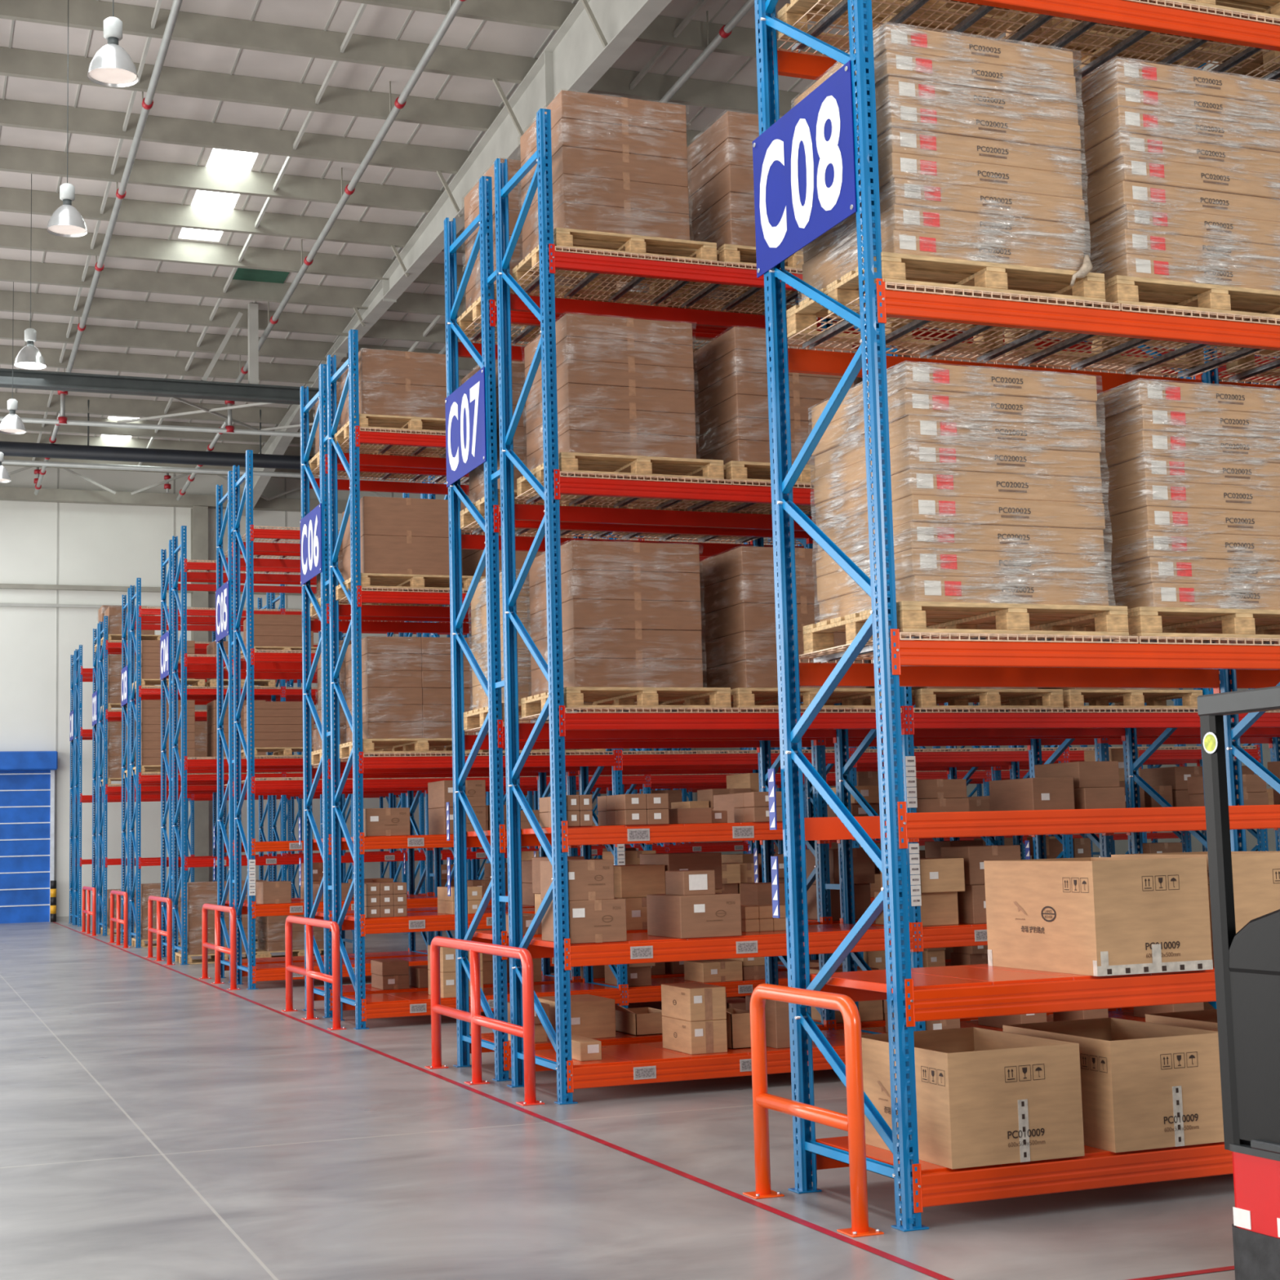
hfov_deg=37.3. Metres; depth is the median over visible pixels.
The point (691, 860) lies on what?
carton
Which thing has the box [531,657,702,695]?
carton
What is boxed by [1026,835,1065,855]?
carton
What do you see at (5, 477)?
lamp
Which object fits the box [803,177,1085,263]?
carton
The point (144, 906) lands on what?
carton
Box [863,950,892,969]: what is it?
carton
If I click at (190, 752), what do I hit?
carton
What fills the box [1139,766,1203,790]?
carton
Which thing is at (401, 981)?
carton
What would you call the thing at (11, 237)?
roof purlin
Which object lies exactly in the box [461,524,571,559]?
carton
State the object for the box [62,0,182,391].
pipe
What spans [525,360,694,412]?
carton
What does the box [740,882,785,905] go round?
carton
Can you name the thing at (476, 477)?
carton
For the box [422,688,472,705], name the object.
carton
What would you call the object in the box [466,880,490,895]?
carton
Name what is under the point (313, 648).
wooden pallet
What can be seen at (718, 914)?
carton
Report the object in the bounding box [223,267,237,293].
strut
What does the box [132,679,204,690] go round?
wooden pallet
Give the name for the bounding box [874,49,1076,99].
carton
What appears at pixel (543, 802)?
carton
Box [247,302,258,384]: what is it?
post
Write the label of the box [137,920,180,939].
carton
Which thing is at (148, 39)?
strut
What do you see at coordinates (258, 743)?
carton
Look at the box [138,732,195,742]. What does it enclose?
carton
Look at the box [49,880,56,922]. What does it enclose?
bollard
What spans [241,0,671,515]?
rafter
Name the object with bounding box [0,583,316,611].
trim
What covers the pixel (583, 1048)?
carton
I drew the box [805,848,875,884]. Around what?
carton
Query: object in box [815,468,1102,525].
carton
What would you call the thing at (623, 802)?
carton
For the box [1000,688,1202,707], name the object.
wooden pallet
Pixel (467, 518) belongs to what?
wooden pallet
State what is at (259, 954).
wooden pallet
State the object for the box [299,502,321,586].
aisle sign
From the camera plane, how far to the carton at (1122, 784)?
15.95 m
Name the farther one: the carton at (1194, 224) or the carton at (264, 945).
the carton at (264, 945)
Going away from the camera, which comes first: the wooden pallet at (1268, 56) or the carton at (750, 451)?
the wooden pallet at (1268, 56)
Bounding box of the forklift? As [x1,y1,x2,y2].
[1196,685,1279,1279]
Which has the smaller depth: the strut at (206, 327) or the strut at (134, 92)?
the strut at (134, 92)
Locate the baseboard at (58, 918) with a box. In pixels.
[56,915,102,921]
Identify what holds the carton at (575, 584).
on the carton at (575, 613)
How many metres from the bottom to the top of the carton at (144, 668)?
0.118 m
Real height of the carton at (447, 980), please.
0.241 m
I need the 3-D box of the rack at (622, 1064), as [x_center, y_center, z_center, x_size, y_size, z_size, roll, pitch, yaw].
[2.877,-0.190,14.785,8.052,6.716,1.394,1,-6,-21]
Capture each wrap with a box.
[468,569,531,711]
[520,111,691,223]
[524,326,698,441]
[529,553,706,671]
[791,22,1090,305]
[808,361,1115,623]
[1075,57,1279,291]
[1095,378,1279,608]
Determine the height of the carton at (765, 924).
0.088 m
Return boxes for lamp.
[0,281,26,434]
[0,451,11,483]
[13,173,46,369]
[46,0,87,237]
[87,0,138,87]
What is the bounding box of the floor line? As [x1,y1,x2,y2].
[52,921,1234,1279]
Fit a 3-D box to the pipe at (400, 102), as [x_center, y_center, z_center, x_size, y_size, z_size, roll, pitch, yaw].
[-2.550,-8.733,25.704,0.156,2.680,36.706,1,-6,-21]
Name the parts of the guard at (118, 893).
cross rail, post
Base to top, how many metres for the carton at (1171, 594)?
0.121 m
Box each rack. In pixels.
[69,650,744,924]
[74,644,776,926]
[91,623,856,933]
[97,615,880,935]
[120,587,982,944]
[128,577,1010,947]
[160,539,1128,959]
[171,525,1189,964]
[213,471,1093,982]
[231,449,1146,989]
[298,364,1191,1017]
[323,328,1268,1029]
[444,176,1279,1081]
[487,108,1279,1104]
[754,0,1279,1231]
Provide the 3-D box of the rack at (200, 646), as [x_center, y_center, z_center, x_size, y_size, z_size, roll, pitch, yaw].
[-2.889,3.025,43.926,18.608,6.716,1.394,1,-6,-21]
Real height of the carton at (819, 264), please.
0.121 m
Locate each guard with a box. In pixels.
[80,885,97,936]
[107,889,129,948]
[145,895,175,965]
[198,902,240,990]
[280,915,346,1030]
[424,936,544,1106]
[742,983,884,1237]
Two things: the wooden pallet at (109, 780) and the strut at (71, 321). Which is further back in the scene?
the wooden pallet at (109, 780)
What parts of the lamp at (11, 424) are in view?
glass, cord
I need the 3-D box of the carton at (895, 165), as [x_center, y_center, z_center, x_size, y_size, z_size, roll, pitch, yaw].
[1.466,-2.125,9.349,1.030,0.121,0.963,1,-6,-21]
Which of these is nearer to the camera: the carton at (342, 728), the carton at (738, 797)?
the carton at (738, 797)
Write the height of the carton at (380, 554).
0.379 m
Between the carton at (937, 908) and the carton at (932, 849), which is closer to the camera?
the carton at (937, 908)
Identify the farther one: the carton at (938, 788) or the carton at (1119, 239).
the carton at (938, 788)
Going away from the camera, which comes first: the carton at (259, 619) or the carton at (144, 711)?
the carton at (259, 619)
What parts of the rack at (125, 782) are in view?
upright post, upright frame, upright post, upright post, upright frame, upright post, upright post, upright frame, upright post, upright post, upright frame, upright post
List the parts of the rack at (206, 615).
upright post, upright frame, upright post, upright post, upright frame, upright post, upright post, upright frame, upright post, upright post, upright post, upright post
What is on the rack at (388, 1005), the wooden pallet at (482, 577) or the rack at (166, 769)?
the wooden pallet at (482, 577)
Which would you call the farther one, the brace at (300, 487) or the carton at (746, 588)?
the brace at (300, 487)
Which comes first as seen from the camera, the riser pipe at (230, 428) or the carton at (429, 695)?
the carton at (429, 695)
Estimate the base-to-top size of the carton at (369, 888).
0.106 m
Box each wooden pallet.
[100,703,136,713]
[100,777,121,786]
[101,634,160,645]
[101,927,135,935]
[123,768,160,778]
[131,937,180,947]
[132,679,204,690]
[132,764,168,775]
[175,948,263,964]
[204,679,275,688]
[240,646,317,656]
[240,746,313,756]
[255,946,329,957]
[308,444,439,478]
[310,594,442,617]
[311,746,444,764]
[333,413,445,453]
[335,573,473,600]
[339,737,483,758]
[457,284,641,341]
[460,488,646,533]
[463,702,636,730]
[466,576,485,591]
[482,748,605,754]
[512,227,717,299]
[516,451,724,504]
[520,687,731,717]
[612,502,772,538]
[642,298,782,352]
[658,702,803,710]
[671,244,804,310]
[677,460,815,510]
[683,688,881,711]
[777,0,1038,48]
[786,251,1106,353]
[803,600,1128,654]
[862,688,1063,710]
[999,0,1279,80]
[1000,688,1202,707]
[1004,275,1279,368]
[1025,606,1279,644]
[1222,48,1279,82]
[1225,347,1279,376]
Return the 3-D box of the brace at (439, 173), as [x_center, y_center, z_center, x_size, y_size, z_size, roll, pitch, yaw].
[-3.243,-7.569,31.392,0.605,1.123,0.050,1,-6,-21]
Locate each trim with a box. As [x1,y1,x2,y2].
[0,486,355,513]
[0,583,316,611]
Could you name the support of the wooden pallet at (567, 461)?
on the rack at (622, 1064)
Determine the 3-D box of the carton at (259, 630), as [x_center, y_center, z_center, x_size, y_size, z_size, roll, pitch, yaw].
[-5.764,-0.099,30.241,0.948,0.168,0.900,1,-6,-21]
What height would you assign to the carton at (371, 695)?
0.163 m
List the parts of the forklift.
panel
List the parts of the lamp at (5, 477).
glass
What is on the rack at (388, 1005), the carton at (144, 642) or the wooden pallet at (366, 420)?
the wooden pallet at (366, 420)
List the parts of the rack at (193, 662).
upright post, upright frame, upright post, upright post, upright frame, upright post, upright frame, upright post, upright post, upright post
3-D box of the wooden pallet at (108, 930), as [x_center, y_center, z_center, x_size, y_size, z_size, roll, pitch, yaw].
[-10.772,6.159,40.285,1.200,0.140,1.000,1,-6,-21]
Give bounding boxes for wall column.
[191,506,208,882]
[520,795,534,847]
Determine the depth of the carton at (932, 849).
22.28 m
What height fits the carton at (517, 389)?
0.162 m
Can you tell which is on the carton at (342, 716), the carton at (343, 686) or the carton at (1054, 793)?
the carton at (343, 686)
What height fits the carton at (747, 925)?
0.088 m
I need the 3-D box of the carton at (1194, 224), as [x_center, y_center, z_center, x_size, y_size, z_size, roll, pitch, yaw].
[2.661,-1.987,9.795,1.030,0.121,0.963,1,-6,-21]
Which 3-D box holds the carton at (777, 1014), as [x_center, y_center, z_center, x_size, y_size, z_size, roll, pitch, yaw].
[0.970,2.684,13.389,0.260,0.331,0.501,1,-6,-21]
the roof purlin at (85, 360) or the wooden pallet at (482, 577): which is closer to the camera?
the wooden pallet at (482, 577)
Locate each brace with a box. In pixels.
[8,466,115,494]
[117,396,273,430]
[130,473,268,500]
[200,311,243,381]
[260,422,313,430]
[267,485,385,500]
[353,307,365,326]
[391,245,409,276]
[436,170,462,217]
[492,78,524,136]
[581,0,608,48]
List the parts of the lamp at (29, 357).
glass, cord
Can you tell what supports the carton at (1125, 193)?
on the carton at (1194, 224)
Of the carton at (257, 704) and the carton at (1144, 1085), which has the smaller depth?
the carton at (1144, 1085)
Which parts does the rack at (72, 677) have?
upright post, upright frame, upright post, upright post, upright frame, upright post, upright frame, upright post, upright post, upright frame, upright post, upright frame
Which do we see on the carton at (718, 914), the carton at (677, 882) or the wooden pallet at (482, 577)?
the carton at (677, 882)
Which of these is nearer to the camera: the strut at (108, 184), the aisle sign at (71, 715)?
the strut at (108, 184)
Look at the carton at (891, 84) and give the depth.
8.94 m
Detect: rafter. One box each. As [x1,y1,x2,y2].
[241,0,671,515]
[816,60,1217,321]
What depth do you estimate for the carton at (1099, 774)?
14.32 m
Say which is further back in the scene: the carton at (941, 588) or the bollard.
the bollard
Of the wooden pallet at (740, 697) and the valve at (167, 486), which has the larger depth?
the valve at (167, 486)
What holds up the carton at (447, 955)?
on the carton at (447, 980)
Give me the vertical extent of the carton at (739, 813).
0.103 m
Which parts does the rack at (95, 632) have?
upright post, upright frame, upright post, upright post, upright frame, upright post, upright post, upright post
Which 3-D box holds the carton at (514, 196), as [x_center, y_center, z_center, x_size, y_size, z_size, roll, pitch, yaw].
[-0.805,-3.316,15.018,0.938,0.199,0.941,1,-6,-21]
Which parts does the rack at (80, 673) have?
upright post, upright frame, upright post, upright post, upright frame, upright post, upright post, upright frame, upright post, upright post, upright frame, upright post, upright post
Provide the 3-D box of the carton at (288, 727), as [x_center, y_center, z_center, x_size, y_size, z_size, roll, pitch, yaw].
[-5.725,1.427,30.084,0.948,0.118,0.900,1,-6,-21]
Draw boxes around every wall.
[0,465,1158,916]
[97,0,1279,1019]
[1154,640,1279,852]
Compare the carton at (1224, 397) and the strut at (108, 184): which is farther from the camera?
the strut at (108, 184)
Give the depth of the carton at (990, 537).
8.74 m
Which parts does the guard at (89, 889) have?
cross rail, post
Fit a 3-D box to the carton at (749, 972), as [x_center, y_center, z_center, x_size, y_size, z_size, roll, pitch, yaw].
[1.083,3.446,19.747,0.280,0.139,0.601,1,-6,-21]
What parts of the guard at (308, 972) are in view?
foot plate, cross rail, post, foot plate, foot plate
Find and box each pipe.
[34,410,60,495]
[57,390,67,423]
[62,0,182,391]
[176,419,227,500]
[224,400,235,432]
[235,0,466,382]
[437,0,754,354]
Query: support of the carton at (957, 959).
on the rack at (388, 1005)
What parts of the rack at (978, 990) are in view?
upright post, plate, upright post, plate, shelf panel, shelf panel, upright post, upright frame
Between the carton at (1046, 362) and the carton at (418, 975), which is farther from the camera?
the carton at (418, 975)
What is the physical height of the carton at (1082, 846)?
0.279 m
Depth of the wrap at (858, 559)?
8.81 m
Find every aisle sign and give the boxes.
[69,710,73,741]
[92,690,97,726]
[120,664,128,706]
[160,630,168,680]
[215,580,228,643]
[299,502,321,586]
[444,366,486,487]
[752,60,856,278]
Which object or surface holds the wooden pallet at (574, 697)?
on the rack at (622, 1064)
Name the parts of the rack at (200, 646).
upright post, upright frame, upright post, upright post, upright frame, upright post, upright post, upright frame, upright post, upright post, upright post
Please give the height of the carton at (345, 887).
0.221 m
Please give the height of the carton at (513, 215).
0.199 m
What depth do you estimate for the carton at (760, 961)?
19.49 m
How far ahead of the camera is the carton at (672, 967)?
20.64 m
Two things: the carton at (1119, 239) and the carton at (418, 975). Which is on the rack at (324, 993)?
the carton at (418, 975)
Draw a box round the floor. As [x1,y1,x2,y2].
[0,920,1235,1279]
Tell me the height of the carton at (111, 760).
0.148 m
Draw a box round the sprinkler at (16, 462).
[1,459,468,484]
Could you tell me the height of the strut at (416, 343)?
0.167 m
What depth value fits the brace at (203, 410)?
41.94 m
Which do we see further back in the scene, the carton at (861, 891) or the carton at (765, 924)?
the carton at (861, 891)
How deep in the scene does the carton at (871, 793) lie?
15.05 m
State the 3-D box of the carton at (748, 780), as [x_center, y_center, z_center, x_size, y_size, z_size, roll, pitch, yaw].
[1.135,1.554,20.015,0.220,0.278,0.600,1,-6,-21]
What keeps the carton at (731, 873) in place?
on the carton at (729, 887)
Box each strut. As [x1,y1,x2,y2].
[36,431,42,443]
[41,411,48,426]
[47,390,53,407]
[59,342,66,363]
[66,315,74,337]
[73,287,82,311]
[81,255,91,281]
[90,220,101,248]
[100,181,111,213]
[111,138,123,174]
[122,90,137,131]
[137,36,151,83]
[146,436,154,448]
[151,0,162,28]
[155,417,164,433]
[164,397,173,413]
[185,351,196,371]
[196,325,208,346]
[209,297,222,320]
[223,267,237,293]
[238,234,253,262]
[254,196,271,227]
[272,155,292,191]
[293,111,314,149]
[315,60,338,103]
[340,3,367,53]
[407,341,420,351]
[422,315,443,337]
[629,44,669,89]
[673,0,707,37]
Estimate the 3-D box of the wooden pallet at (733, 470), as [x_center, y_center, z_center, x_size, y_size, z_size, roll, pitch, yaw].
[1.020,-1.126,13.979,1.200,0.140,1.000,1,-6,-21]
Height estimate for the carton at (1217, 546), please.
0.121 m
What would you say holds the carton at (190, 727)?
on the carton at (190, 735)
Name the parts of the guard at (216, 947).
cross rail, post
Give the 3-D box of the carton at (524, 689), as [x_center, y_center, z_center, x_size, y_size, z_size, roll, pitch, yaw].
[-0.707,0.424,14.628,0.938,0.199,0.941,1,-6,-21]
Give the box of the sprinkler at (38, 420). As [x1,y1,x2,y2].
[0,416,315,437]
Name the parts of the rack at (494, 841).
upright post, plate, upright frame, shelf panel, upright post, plate, shelf panel, shelf panel, upright post, upright frame, upright post, shelf panel, shelf panel, upright post, upright frame, upright post, upright post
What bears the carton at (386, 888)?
on the carton at (385, 900)
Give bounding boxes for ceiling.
[0,0,1272,447]
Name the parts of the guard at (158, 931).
cross rail, post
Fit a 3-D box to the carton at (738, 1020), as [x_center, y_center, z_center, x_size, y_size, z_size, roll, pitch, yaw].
[0.605,2.705,13.352,0.306,0.301,0.400,1,-6,-21]
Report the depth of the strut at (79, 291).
36.87 m
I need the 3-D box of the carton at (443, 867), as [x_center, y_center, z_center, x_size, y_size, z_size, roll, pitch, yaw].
[-2.722,3.189,26.086,0.280,0.198,0.603,1,-6,-21]
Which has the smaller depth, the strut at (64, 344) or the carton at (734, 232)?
the carton at (734, 232)
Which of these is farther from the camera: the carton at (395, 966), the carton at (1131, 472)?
the carton at (395, 966)
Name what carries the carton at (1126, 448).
on the carton at (1131, 472)
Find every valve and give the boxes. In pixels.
[34,466,39,484]
[164,472,171,493]
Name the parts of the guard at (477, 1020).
foot plate, post, foot plate, cross rail, foot plate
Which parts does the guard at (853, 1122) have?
foot plate, cross rail, foot plate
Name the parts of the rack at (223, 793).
upright post, upright frame, upright post, shelf panel, shelf panel, upright post, upright frame, upright post, upright post, upright frame, upright post, upright post, upright post, upright frame, upright post, upright post, upright frame, upright post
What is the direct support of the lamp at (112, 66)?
hanging from the ceiling
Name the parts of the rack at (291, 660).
upright post, upright frame, upright post, shelf panel, shelf panel, shelf panel, upright post, upright frame, upright post, upright frame, upright post, upright frame, upright post, upright post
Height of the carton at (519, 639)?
0.199 m
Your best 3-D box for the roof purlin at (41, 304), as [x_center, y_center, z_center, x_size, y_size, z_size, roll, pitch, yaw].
[1.278,-6.434,42.478,43.000,0.395,0.101,1,-6,-21]
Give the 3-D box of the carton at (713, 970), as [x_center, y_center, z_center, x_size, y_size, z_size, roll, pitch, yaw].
[0.753,3.403,19.549,0.440,0.199,0.503,1,-6,-21]
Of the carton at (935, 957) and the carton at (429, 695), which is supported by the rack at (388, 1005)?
the carton at (935, 957)
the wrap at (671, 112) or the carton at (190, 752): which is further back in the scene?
the carton at (190, 752)
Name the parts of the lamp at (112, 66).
glass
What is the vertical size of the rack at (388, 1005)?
6.716 m
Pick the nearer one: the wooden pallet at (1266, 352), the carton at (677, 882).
the wooden pallet at (1266, 352)
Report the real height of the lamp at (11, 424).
3.028 m
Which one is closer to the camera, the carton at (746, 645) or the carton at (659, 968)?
the carton at (746, 645)
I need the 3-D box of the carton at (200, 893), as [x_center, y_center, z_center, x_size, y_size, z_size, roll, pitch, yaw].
[-6.588,3.935,29.453,0.948,0.358,0.900,1,-6,-21]
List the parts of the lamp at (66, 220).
glass, cord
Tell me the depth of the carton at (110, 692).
40.23 m
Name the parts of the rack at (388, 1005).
upright post, upright frame, upright post, plate, shelf panel, shelf panel, shelf panel, upright post, upright frame, upright post, shelf panel, upright post, upright frame, upright post, shelf panel, upright post, upright frame, upright post, upright post, upright frame, upright post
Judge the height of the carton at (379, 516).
0.379 m
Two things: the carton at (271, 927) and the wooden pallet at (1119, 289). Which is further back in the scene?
the carton at (271, 927)
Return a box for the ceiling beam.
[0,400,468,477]
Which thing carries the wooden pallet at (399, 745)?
on the rack at (388, 1005)
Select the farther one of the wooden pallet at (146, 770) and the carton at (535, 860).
the wooden pallet at (146, 770)
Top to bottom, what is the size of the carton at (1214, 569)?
0.121 m
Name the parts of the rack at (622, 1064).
upright post, plate, upright frame, upright post, plate, shelf panel, shelf panel, shelf panel, upright post, upright frame, upright post, shelf panel, shelf panel, upright post, upright frame, upright post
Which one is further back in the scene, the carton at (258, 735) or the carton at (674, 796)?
the carton at (258, 735)
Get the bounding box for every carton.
[104,606,154,617]
[105,615,154,627]
[105,653,136,664]
[105,675,121,683]
[105,689,136,698]
[105,721,127,730]
[105,735,127,742]
[105,756,127,764]
[107,625,154,635]
[137,882,180,902]
[137,901,180,921]
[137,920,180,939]
[138,640,195,648]
[138,646,195,653]
[138,653,195,662]
[138,659,181,667]
[138,666,172,673]
[138,672,195,679]
[138,699,195,710]
[138,707,195,718]
[138,715,195,724]
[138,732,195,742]
[138,740,195,750]
[138,748,195,758]
[138,756,184,765]
[141,724,195,733]
[180,880,247,906]
[180,906,248,930]
[180,928,248,955]
[206,700,265,711]
[206,707,244,719]
[207,715,244,727]
[207,724,244,734]
[243,613,313,631]
[243,624,313,641]
[243,635,313,648]
[244,701,314,713]
[244,709,312,720]
[244,716,314,728]
[244,724,314,735]
[244,732,313,742]
[250,739,313,747]
[256,880,291,904]
[257,915,304,924]
[257,922,324,933]
[257,930,324,942]
[257,939,324,951]
[301,862,328,880]
[312,882,351,902]
[315,382,341,415]
[316,551,342,583]
[317,640,351,669]
[317,662,346,689]
[317,683,346,710]
[317,704,346,730]
[317,725,346,750]
[341,348,446,397]
[341,382,446,427]
[342,496,448,549]
[342,534,449,581]
[345,635,421,662]
[345,653,422,679]
[346,670,422,695]
[346,687,422,711]
[346,704,422,728]
[346,721,422,742]
[358,807,410,836]
[359,882,380,894]
[364,894,380,906]
[364,906,380,918]
[368,882,393,894]
[370,958,408,976]
[371,973,409,990]
[379,893,393,906]
[380,905,393,917]
[390,881,406,893]
[391,893,407,905]
[391,905,407,916]
[408,964,428,987]
[421,636,471,654]
[421,653,471,671]
[422,671,473,688]
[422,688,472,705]
[422,704,472,721]
[422,721,475,738]
[427,779,485,808]
[427,944,482,972]
[427,969,483,998]
[428,806,486,835]
[433,864,453,879]
[444,900,454,914]
[461,360,524,385]
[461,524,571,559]
[462,550,545,576]
[464,158,520,221]
[464,185,521,245]
[465,209,522,268]
[465,235,522,293]
[465,261,616,310]
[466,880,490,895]
[466,886,482,900]
[467,900,481,914]
[468,448,527,490]
[469,469,523,503]
[471,569,529,610]
[471,595,530,635]
[471,622,530,660]
[471,649,532,686]
[472,676,593,710]
[482,960,493,984]
[484,862,507,877]
[495,363,524,388]
[495,383,525,409]
[496,405,526,431]
[496,426,527,451]
[505,912,542,934]
[506,957,542,982]
[507,1001,550,1024]
[507,1021,546,1042]
[520,89,686,163]
[520,118,687,189]
[520,146,688,208]
[521,850,538,860]
[521,860,532,883]
[521,882,534,906]
[522,173,688,242]
[522,201,689,259]
[524,313,693,368]
[524,336,693,386]
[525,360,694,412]
[525,382,694,434]
[526,406,695,456]
[526,430,696,471]
[528,540,699,587]
[529,569,700,615]
[529,599,702,641]
[530,628,702,670]
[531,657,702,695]
[532,856,584,893]
[537,994,615,1038]
[538,796,548,813]
[539,812,548,827]
[540,859,614,901]
[541,898,626,943]
[565,795,579,811]
[566,810,580,826]
[571,1035,601,1061]
[579,795,592,810]
[579,810,592,826]
[580,964,604,978]
[597,811,607,826]
[602,850,656,865]
[604,964,651,986]
[606,795,619,810]
[606,810,616,826]
[613,864,665,897]
[614,897,647,930]
[614,1004,662,1035]
[615,793,646,809]
[616,809,647,825]
[635,283,764,305]
[640,789,682,808]
[640,852,722,890]
[642,793,668,809]
[643,808,669,825]
[646,893,742,938]
[650,961,665,975]
[661,982,726,1021]
[662,1016,727,1054]
[665,870,715,895]
[665,960,684,973]
[668,807,711,824]
[671,800,709,808]
[684,959,742,982]
[687,111,780,173]
[687,137,753,198]
[688,164,754,223]
[689,191,755,241]
[693,326,853,373]
[693,349,842,395]
[694,371,853,417]
[695,394,826,438]
[696,417,812,458]
[697,788,751,808]
[699,546,817,588]
[700,440,814,465]
[700,574,818,615]
[700,602,845,642]
[701,631,864,669]
[702,219,803,251]
[702,659,866,689]
[711,810,727,823]
[713,793,734,822]
[721,853,777,863]
[721,863,740,884]
[721,883,737,893]
[723,862,759,883]
[725,1008,751,1048]
[726,773,759,791]
[726,956,764,966]
[726,997,746,1010]
[733,792,745,808]
[733,808,744,822]
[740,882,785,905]
[740,905,759,919]
[741,919,759,932]
[742,964,765,980]
[743,791,782,807]
[743,806,782,822]
[745,995,807,1048]
[746,905,773,918]
[751,853,801,877]
[758,918,773,931]
[773,917,786,930]
[793,23,1074,106]
[801,229,1084,299]
[802,204,1084,283]
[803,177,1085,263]
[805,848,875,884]
[806,883,871,920]
[809,965,879,973]
[810,1000,883,1022]
[811,361,1097,429]
[811,388,1097,456]
[813,441,1101,504]
[814,414,1101,479]
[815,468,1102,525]
[815,521,1104,577]
[816,548,1106,601]
[817,494,1105,552]
[818,575,1108,622]
[826,785,885,805]
[826,803,879,817]
[853,346,1022,386]
[856,75,1078,126]
[856,771,878,786]
[857,100,1080,151]
[858,127,1081,175]
[859,152,1082,199]
[861,1026,1084,1168]
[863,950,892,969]
[866,686,1038,690]
[870,873,880,897]
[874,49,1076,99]
[874,891,958,926]
[880,857,964,893]
[884,1013,959,1032]
[903,778,966,799]
[910,950,945,967]
[916,798,969,813]
[924,840,982,857]
[940,844,1020,884]
[951,952,987,965]
[952,945,987,954]
[957,884,986,924]
[968,799,990,811]
[977,1013,1046,1028]
[983,857,1213,976]
[989,777,1075,811]
[1002,1017,1224,1152]
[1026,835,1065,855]
[1027,358,1161,377]
[1034,760,1119,788]
[1037,687,1178,690]
[1048,837,1091,858]
[1053,1008,1108,1021]
[1073,786,1125,808]
[1075,58,1279,106]
[1077,82,1279,129]
[1079,106,1279,154]
[1080,131,1279,179]
[1081,155,1279,202]
[1084,180,1279,224]
[1084,748,1140,781]
[1085,204,1279,248]
[1086,229,1279,269]
[1093,253,1279,291]
[1095,379,1279,421]
[1097,404,1279,444]
[1099,430,1279,469]
[1100,455,1279,493]
[1102,480,1279,517]
[1102,506,1279,540]
[1103,531,1279,566]
[1107,556,1279,588]
[1108,582,1279,609]
[1111,851,1279,966]
[1119,781,1145,808]
[1131,842,1182,853]
[1133,1002,1204,1017]
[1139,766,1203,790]
[1144,785,1173,807]
[1145,1008,1217,1031]
[1172,790,1191,807]
[1186,774,1266,794]
[1189,792,1268,806]
[1266,760,1279,786]
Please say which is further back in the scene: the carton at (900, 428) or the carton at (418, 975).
the carton at (418, 975)
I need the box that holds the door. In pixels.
[0,751,57,924]
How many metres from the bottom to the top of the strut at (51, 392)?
0.167 m
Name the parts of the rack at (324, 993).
upright post, upright frame, upright post, shelf panel, shelf panel, upright post, upright frame, upright post, shelf panel, upright post, shelf panel, upright post, upright frame, upright post, upright frame, upright post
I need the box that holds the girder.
[0,368,319,405]
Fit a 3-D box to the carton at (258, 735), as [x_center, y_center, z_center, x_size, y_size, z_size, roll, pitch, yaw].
[-5.720,1.546,30.068,0.948,0.118,0.900,1,-6,-21]
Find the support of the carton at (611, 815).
on the rack at (622, 1064)
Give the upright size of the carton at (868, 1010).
0.198 m
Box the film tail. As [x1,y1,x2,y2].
[1070,254,1092,286]
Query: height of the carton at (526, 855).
0.279 m
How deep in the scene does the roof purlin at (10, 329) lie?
39.95 m
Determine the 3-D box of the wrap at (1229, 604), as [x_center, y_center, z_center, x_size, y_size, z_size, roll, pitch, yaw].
[2.714,-0.649,9.667,1.084,1.114,1.015,1,-6,-21]
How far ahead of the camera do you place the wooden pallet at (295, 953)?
29.37 m
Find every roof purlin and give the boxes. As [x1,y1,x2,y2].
[0,0,802,116]
[0,46,704,146]
[0,98,472,173]
[0,145,444,213]
[0,186,465,253]
[0,224,1220,350]
[0,258,466,316]
[0,290,705,348]
[0,319,854,386]
[0,345,465,386]
[0,391,315,426]
[0,412,435,448]
[0,432,446,457]
[1,455,466,479]
[340,0,1078,83]
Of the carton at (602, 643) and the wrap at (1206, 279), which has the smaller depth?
the wrap at (1206, 279)
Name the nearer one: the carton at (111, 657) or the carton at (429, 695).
the carton at (429, 695)
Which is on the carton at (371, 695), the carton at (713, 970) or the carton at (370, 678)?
the carton at (370, 678)
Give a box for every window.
[101,416,137,438]
[178,148,257,239]
[232,267,289,283]
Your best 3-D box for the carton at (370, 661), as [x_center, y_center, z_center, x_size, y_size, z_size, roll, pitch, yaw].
[-2.543,0.264,18.783,0.538,0.163,0.950,1,-6,-21]
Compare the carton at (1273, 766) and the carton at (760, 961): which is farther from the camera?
the carton at (760, 961)
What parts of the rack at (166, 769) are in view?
upright post, upright frame, upright post, upright post, upright post, upright frame, upright post, upright post, upright post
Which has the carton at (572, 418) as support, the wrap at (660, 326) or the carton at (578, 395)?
the carton at (578, 395)

